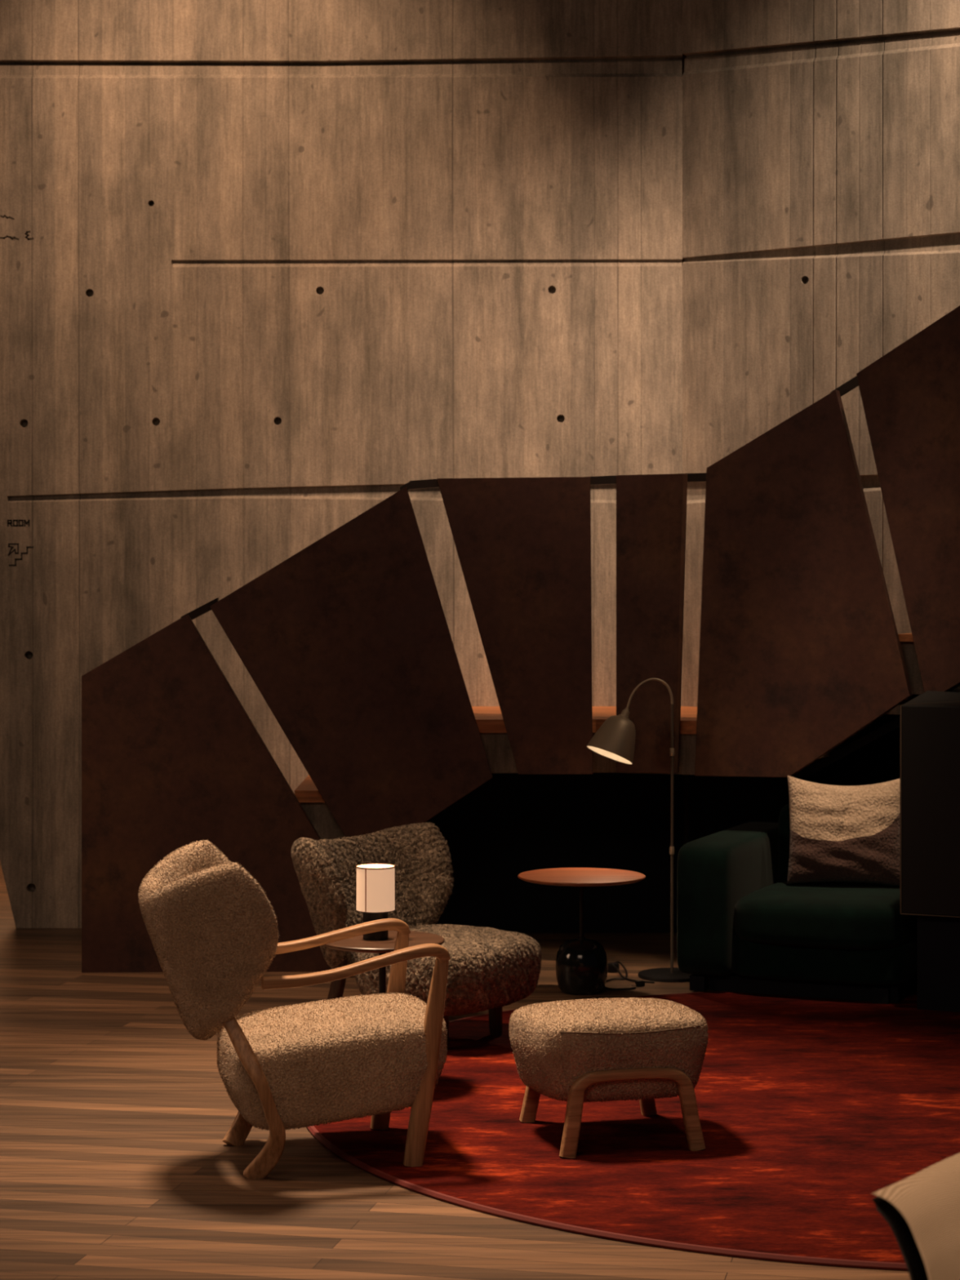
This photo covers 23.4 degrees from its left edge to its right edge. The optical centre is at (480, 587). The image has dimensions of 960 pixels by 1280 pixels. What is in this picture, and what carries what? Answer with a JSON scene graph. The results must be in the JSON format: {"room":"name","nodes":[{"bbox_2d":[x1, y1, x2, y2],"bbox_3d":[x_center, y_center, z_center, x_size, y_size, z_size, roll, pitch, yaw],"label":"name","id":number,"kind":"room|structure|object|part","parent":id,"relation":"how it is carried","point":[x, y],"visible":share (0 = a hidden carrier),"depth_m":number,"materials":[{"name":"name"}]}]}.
{"room":"hotel lobby","nodes":[
{"label":"hotel lobby","id":0,"kind":"room"},
{"bbox_2d":[0,0,682,928],"bbox_3d":[-1.686,-1.560,10.955,5.252,6.320,0.350,0,0,0],"label":"wall","id":1,"kind":"structure","parent":0,"point":[287,267],"depth_m":10.78,"materials":[{"name":"concrete"}]},
{"bbox_2d":[0,214,33,239],"bbox_3d":[-2.154,-1.675,10.780,0.161,0.119,0.003,0,0,0],"label":"handwriting","id":2,"kind":"object","parent":1,"relation":"attached to","point":[4,215],"visible":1,"depth_m":10.78,"materials":[{"name":"brown"}]},
{"bbox_2d":[7,519,33,565],"bbox_3d":[-2.135,-0.211,10.780,0.123,0.217,0.003,0,0,0],"label":"sign","id":3,"kind":"object","parent":1,"relation":"attached to","point":[24,522],"visible":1,"depth_m":10.78,"materials":[{"name":"black"}]},
{"bbox_2d":[0,862,916,1279],"bbox_3d":[0.000,1.630,7.500,16.000,0.100,17.000,0,0,0],"label":"floor","id":4,"kind":"structure","parent":0,"point":[116,1163],"depth_m":6.22,"materials":[{"name":"brown wood"}]},
{"bbox_2d":[137,839,450,1179],"bbox_3d":[-0.526,1.159,6.430,0.832,0.879,0.619,0,0,-15],"label":"wingback armchair","id":5,"kind":"object","parent":4,"relation":"on","point":[211,927],"visible":1,"depth_m":6.21,"materials":[{"name":"beige fabric"}]},
{"bbox_3d":[-0.761,0.978,6.370,0.345,0.518,0.617,0,0,-15],"label":"backrest","id":6,"kind":"part","parent":5,"relation":"part of","materials":[{"name":"beige fabric"}]},
{"bbox_3d":[-0.726,1.348,6.592,0.098,0.500,0.217,0,0,39],"label":"leg","id":7,"kind":"part","parent":5,"relation":"part of","materials":[{"name":"brown wood"}]},
{"bbox_3d":[-0.622,1.348,6.193,0.217,0.500,0.098,0,0,22],"label":"leg","id":8,"kind":"part","parent":5,"relation":"part of","materials":[{"name":"brown wood"}]},
{"bbox_3d":[-0.416,1.310,6.459,0.604,0.305,0.534,0,0,-15],"label":"seat","id":9,"kind":"part","parent":5,"relation":"part of","materials":[{"name":"beige fabric"}]},
{"bbox_3d":[-0.459,1.012,6.718,0.520,0.098,0.049,0,0,-11],"label":"armrest","id":10,"kind":"part","parent":5,"relation":"part of","materials":[{"name":"brown wood"}]},
{"bbox_3d":[-0.328,1.012,6.212,0.520,0.098,0.049,0,0,-18],"label":"armrest","id":11,"kind":"part","parent":5,"relation":"part of","materials":[{"name":"brown wood"}]},
{"bbox_3d":[-0.262,1.281,6.736,0.125,0.577,0.043,0,0,-32],"label":"leg","id":12,"kind":"part","parent":5,"relation":"part of","materials":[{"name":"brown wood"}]},
{"bbox_3d":[-0.147,1.281,6.291,0.125,0.577,0.043,0,0,3],"label":"leg","id":13,"kind":"part","parent":5,"relation":"part of","materials":[{"name":"brown wood"}]},
{"bbox_2d":[81,305,959,972],"bbox_3d":[0.808,0.139,9.891,4.962,2.897,1.792,0,0,13],"label":"wall panel","id":14,"kind":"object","parent":4,"relation":"on","point":[806,670],"depth_m":9.58,"materials":[{"name":"metal"}]},
{"bbox_3d":[-1.167,0.098,9.662,0.165,0.116,0.043,0,0,-15],"label":"handrail","id":15,"kind":"part","parent":14,"relation":"part of","materials":[{"name":"wood"}]},
{"bbox_3d":[-0.989,0.849,9.568,1.296,1.478,0.050,0,0,-1],"label":"steel panel","id":16,"kind":"part","parent":14,"relation":"part of","materials":[{"name":"brown metal"}]},
{"bbox_3d":[-0.533,0.361,9.635,1.171,1.562,0.050,0,0,-1],"label":"steel panel","id":17,"kind":"part","parent":14,"relation":"part of","materials":[{"name":"brown metal"}]},
{"bbox_3d":[-0.313,-0.416,9.682,0.040,0.053,0.045,0,0,0],"label":"handrail","id":18,"kind":"part","parent":14,"relation":"part of","materials":[{"name":"metal"}]},
{"bbox_3d":[-0.220,-0.434,9.682,0.147,0.044,0.045,0,0,0],"label":"handrail","id":19,"kind":"part","parent":14,"relation":"part of","materials":[{"name":"grey metal"}]},
{"bbox_3d":[0.144,0.156,9.635,0.646,1.233,0.050,0,0,0],"label":"steel panel","id":20,"kind":"part","parent":14,"relation":"part of","materials":[{"name":"brown metal"}]},
{"bbox_3d":[0.090,1.180,10.640,1.680,0.800,0.040,0,0,0],"label":"understair panel","id":21,"kind":"part","parent":14,"relation":"part of","materials":[{"name":"black"}]},
{"bbox_3d":[0.518,-0.451,9.713,0.184,0.043,0.044,0,0,-13],"label":"handrail","id":22,"kind":"part","parent":14,"relation":"part of","materials":[{"name":"brown wood"}]},
{"bbox_3d":[0.712,0.148,9.613,0.301,1.236,0.050,0,0,27],"label":"steel panel","id":23,"kind":"part","parent":14,"relation":"part of","materials":[{"name":"brown metal"}]},
{"bbox_3d":[0.888,-0.457,9.598,0.159,0.035,0.042,0,0,20],"label":"handrail","id":24,"kind":"part","parent":14,"relation":"part of","materials":[{"name":"grey metal"}]},
{"bbox_3d":[2.086,0.580,9.947,2.600,2.000,0.040,0,0,30],"label":"understair panel","id":25,"kind":"part","parent":14,"relation":"part of","materials":[{"name":"black"}]},
{"bbox_3d":[1.297,-0.010,9.354,0.897,1.563,0.050,0,0,25],"label":"steel panel","id":26,"kind":"part","parent":14,"relation":"part of","materials":[{"name":"brown metal"}]},
{"bbox_3d":[1.474,-0.806,9.318,0.147,0.121,0.042,0,0,23],"label":"handrail","id":27,"kind":"part","parent":14,"relation":"part of","materials":[{"name":"grey metal"}]},
{"bbox_3d":[1.853,-0.433,8.958,0.886,1.754,0.050,0,0,39],"label":"steel panel","id":28,"kind":"part","parent":14,"relation":"part of","materials":[{"name":"brown metal"}]},
{"bbox_2d":[517,867,645,995],"bbox_3d":[0.397,1.351,9.070,0.500,0.457,0.500,0,0,0],"label":"side table","id":29,"kind":"object","parent":4,"relation":"on","point":[581,962],"visible":1,"depth_m":9.00,"materials":[{"name":"orange wood"}]},
{"bbox_3d":[0.397,1.259,9.070,0.018,0.242,0.018,0,0,0],"label":"stem","id":30,"kind":"part","parent":29,"relation":"part of","materials":[{"name":"black metal"}]},
{"bbox_2d":[604,960,654,990],"bbox_3d":[0.585,1.560,9.353,0.225,0.038,0.513,0,0,0],"label":"power cord","id":31,"kind":"object","parent":4,"relation":"on","point":[611,966],"visible":0.87,"depth_m":9.34,"materials":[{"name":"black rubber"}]},
{"bbox_2d":[306,991,959,1270],"bbox_3d":[1.300,1.573,7.190,3.706,0.015,3.706,0,0,0],"label":"round rug","id":32,"kind":"object","parent":4,"relation":"on","point":[809,1108],"visible":0.6,"depth_m":6.58,"materials":[{"name":"red carpet"}]},
{"bbox_2d":[323,930,444,993],"bbox_3d":[-0.307,1.342,7.300,0.392,0.476,0.392,0,0,0],"label":"side table","id":33,"kind":"object","parent":32,"relation":"on","point":[356,944],"visible":0.17,"depth_m":7.24,"materials":[{"name":"brown wood"}]},
{"bbox_2d":[355,863,395,940],"bbox_3d":[-0.329,0.989,7.300,0.122,0.230,0.122,0,0,0],"label":"table lamp","id":34,"kind":"object","parent":33,"relation":"on","point":[375,882],"visible":0.98,"depth_m":7.25,"materials":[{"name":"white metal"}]},
{"bbox_3d":[-0.329,0.944,7.300,0.121,0.136,0.121,0,0,0],"label":"lamp shade","id":35,"kind":"part","parent":34,"relation":"part of","materials":[{"name":"beige fabric"}]},
{"bbox_3d":[-0.307,1.266,7.300,0.022,0.287,0.022,0,0,0],"label":"stem","id":36,"kind":"part","parent":33,"relation":"part of","materials":[{"name":"black metal"}]},
{"bbox_2d":[290,822,542,1048],"bbox_3d":[-0.210,1.227,8.153,0.826,0.732,0.744,0,0,38],"label":"chair","id":37,"kind":"object","parent":32,"relation":"on","point":[491,969],"visible":0.69,"depth_m":8.04,"materials":[{"name":"brown fabric"}]},
{"bbox_3d":[-0.525,1.415,8.105,0.141,0.356,0.052,0,0,10],"label":"leg","id":38,"kind":"part","parent":37,"relation":"part of","materials":[{"name":"brown wood"}]},
{"bbox_3d":[-0.406,1.125,8.300,0.324,0.529,0.728,0,0,38],"label":"backrest","id":39,"kind":"part","parent":37,"relation":"part of","materials":[{"name":"fabric"}]},
{"bbox_3d":[-0.132,1.483,7.895,0.049,0.167,0.048,0,0,38],"label":"leg","id":40,"kind":"part","parent":37,"relation":"part of","materials":[{"name":"brown wood"}]},
{"bbox_3d":[-0.110,1.325,8.070,0.552,0.262,0.561,0,0,38],"label":"seat","id":41,"kind":"part","parent":37,"relation":"part of","materials":[{"name":"fabric"}]},
{"bbox_3d":[0.053,1.483,8.132,0.049,0.167,0.048,0,0,38],"label":"leg","id":42,"kind":"part","parent":37,"relation":"part of","materials":[{"name":"brown wood"}]},
{"bbox_2d":[508,997,708,1158],"bbox_3d":[0.372,1.375,6.640,0.534,0.390,0.473,0,0,-13],"label":"footstool","id":43,"kind":"object","parent":32,"relation":"on","point":[576,1052],"visible":1,"depth_m":6.45,"materials":[{"name":"beige fabric"}]},
{"bbox_3d":[0.322,1.451,6.848,0.419,0.240,0.045,0,0,-13],"label":"leg frame","id":44,"kind":"part","parent":43,"relation":"part of","materials":[{"name":"brown wood"}]},
{"bbox_2d":[508,997,708,1102],"bbox_3d":[0.372,1.318,6.640,0.534,0.275,0.466,0,0,-13],"label":"cushion","id":45,"kind":"object","parent":43,"relation":"on","point":[579,1051],"depth_m":6.45,"materials":[{"name":"beige fabric"}]},
{"bbox_3d":[0.422,1.451,6.432,0.419,0.240,0.045,0,0,-13],"label":"leg frame","id":46,"kind":"part","parent":43,"relation":"part of","materials":[{"name":"brown wood"}]},
{"bbox_2d":[676,803,916,1004],"bbox_3d":[1.373,1.223,9.326,0.900,0.686,1.120,0,0,23],"label":"sofa","id":47,"kind":"object","parent":32,"relation":"on","point":[740,924],"visible":0.74,"depth_m":8.92,"materials":[{"name":"green fabric"}]},
{"bbox_3d":[1.063,1.252,9.466,0.220,0.515,1.100,0,0,23],"label":"armrest","id":48,"kind":"part","parent":47,"relation":"part of","materials":[{"name":"green fabric"}]},
{"bbox_2d":[734,881,916,950],"bbox_3d":[1.395,1.282,9.111,0.695,0.195,0.740,0,0,23],"label":"seat cushion","id":49,"kind":"object","parent":47,"relation":"on","point":[769,915],"depth_m":8.82,"materials":[{"name":"green fabric"}]},
{"bbox_3d":[1.595,1.130,9.580,0.685,0.500,0.360,0,0,23],"label":"backrest","id":50,"kind":"part","parent":47,"relation":"part of","materials":[{"name":"green fabric"}]},
{"bbox_2d":[786,775,899,885],"bbox_3d":[1.457,0.965,9.232,0.465,0.426,0.191,0,0,9],"label":"throw pillow","id":51,"kind":"object","parent":47,"relation":"on","point":[839,833],"visible":0.93,"depth_m":9.17,"materials":[{"name":"beige fabric"}]},
{"bbox_2d":[899,688,959,1012],"bbox_3d":[2.171,0.986,8.639,1.103,1.188,0.548,0,0,23],"label":"base cabinet","id":52,"kind":"object","parent":32,"relation":"on","point":[930,722],"visible":0.98,"depth_m":8.57,"materials":[{"name":"black wood"}]},
{"bbox_2d":[586,677,692,982],"bbox_3d":[0.675,0.973,9.430,0.486,1.215,0.276,0,0,0],"label":"floor lamp","id":53,"kind":"object","parent":4,"relation":"on","point":[615,740],"visible":0.94,"depth_m":9.38,"materials":[{"name":"black metal"}]},
{"bbox_3d":[0.532,0.616,9.396,0.199,0.201,0.196,0,0,0],"label":"lamp shade","id":54,"kind":"part","parent":53,"relation":"part of","materials":[{"name":"grey metal"}]},
{"bbox_2d":[871,1152,959,1279],"bbox_3d":[0.879,1.197,3.545,0.646,0.765,0.690,0,0,0],"label":"lounge chair","id":55,"kind":"object","parent":4,"relation":"on","point":[922,1210],"visible":1,"depth_m":3.33,"materials":[{"name":"beige"}]},
{"bbox_2d":[682,0,959,844],"bbox_3d":[3.120,-1.560,9.724,4.831,6.320,0.350,0,0,30],"label":"wall","id":56,"kind":"structure","parent":0,"point":[821,138],"depth_m":10.48,"materials":[{"name":"concrete"}]}
]}

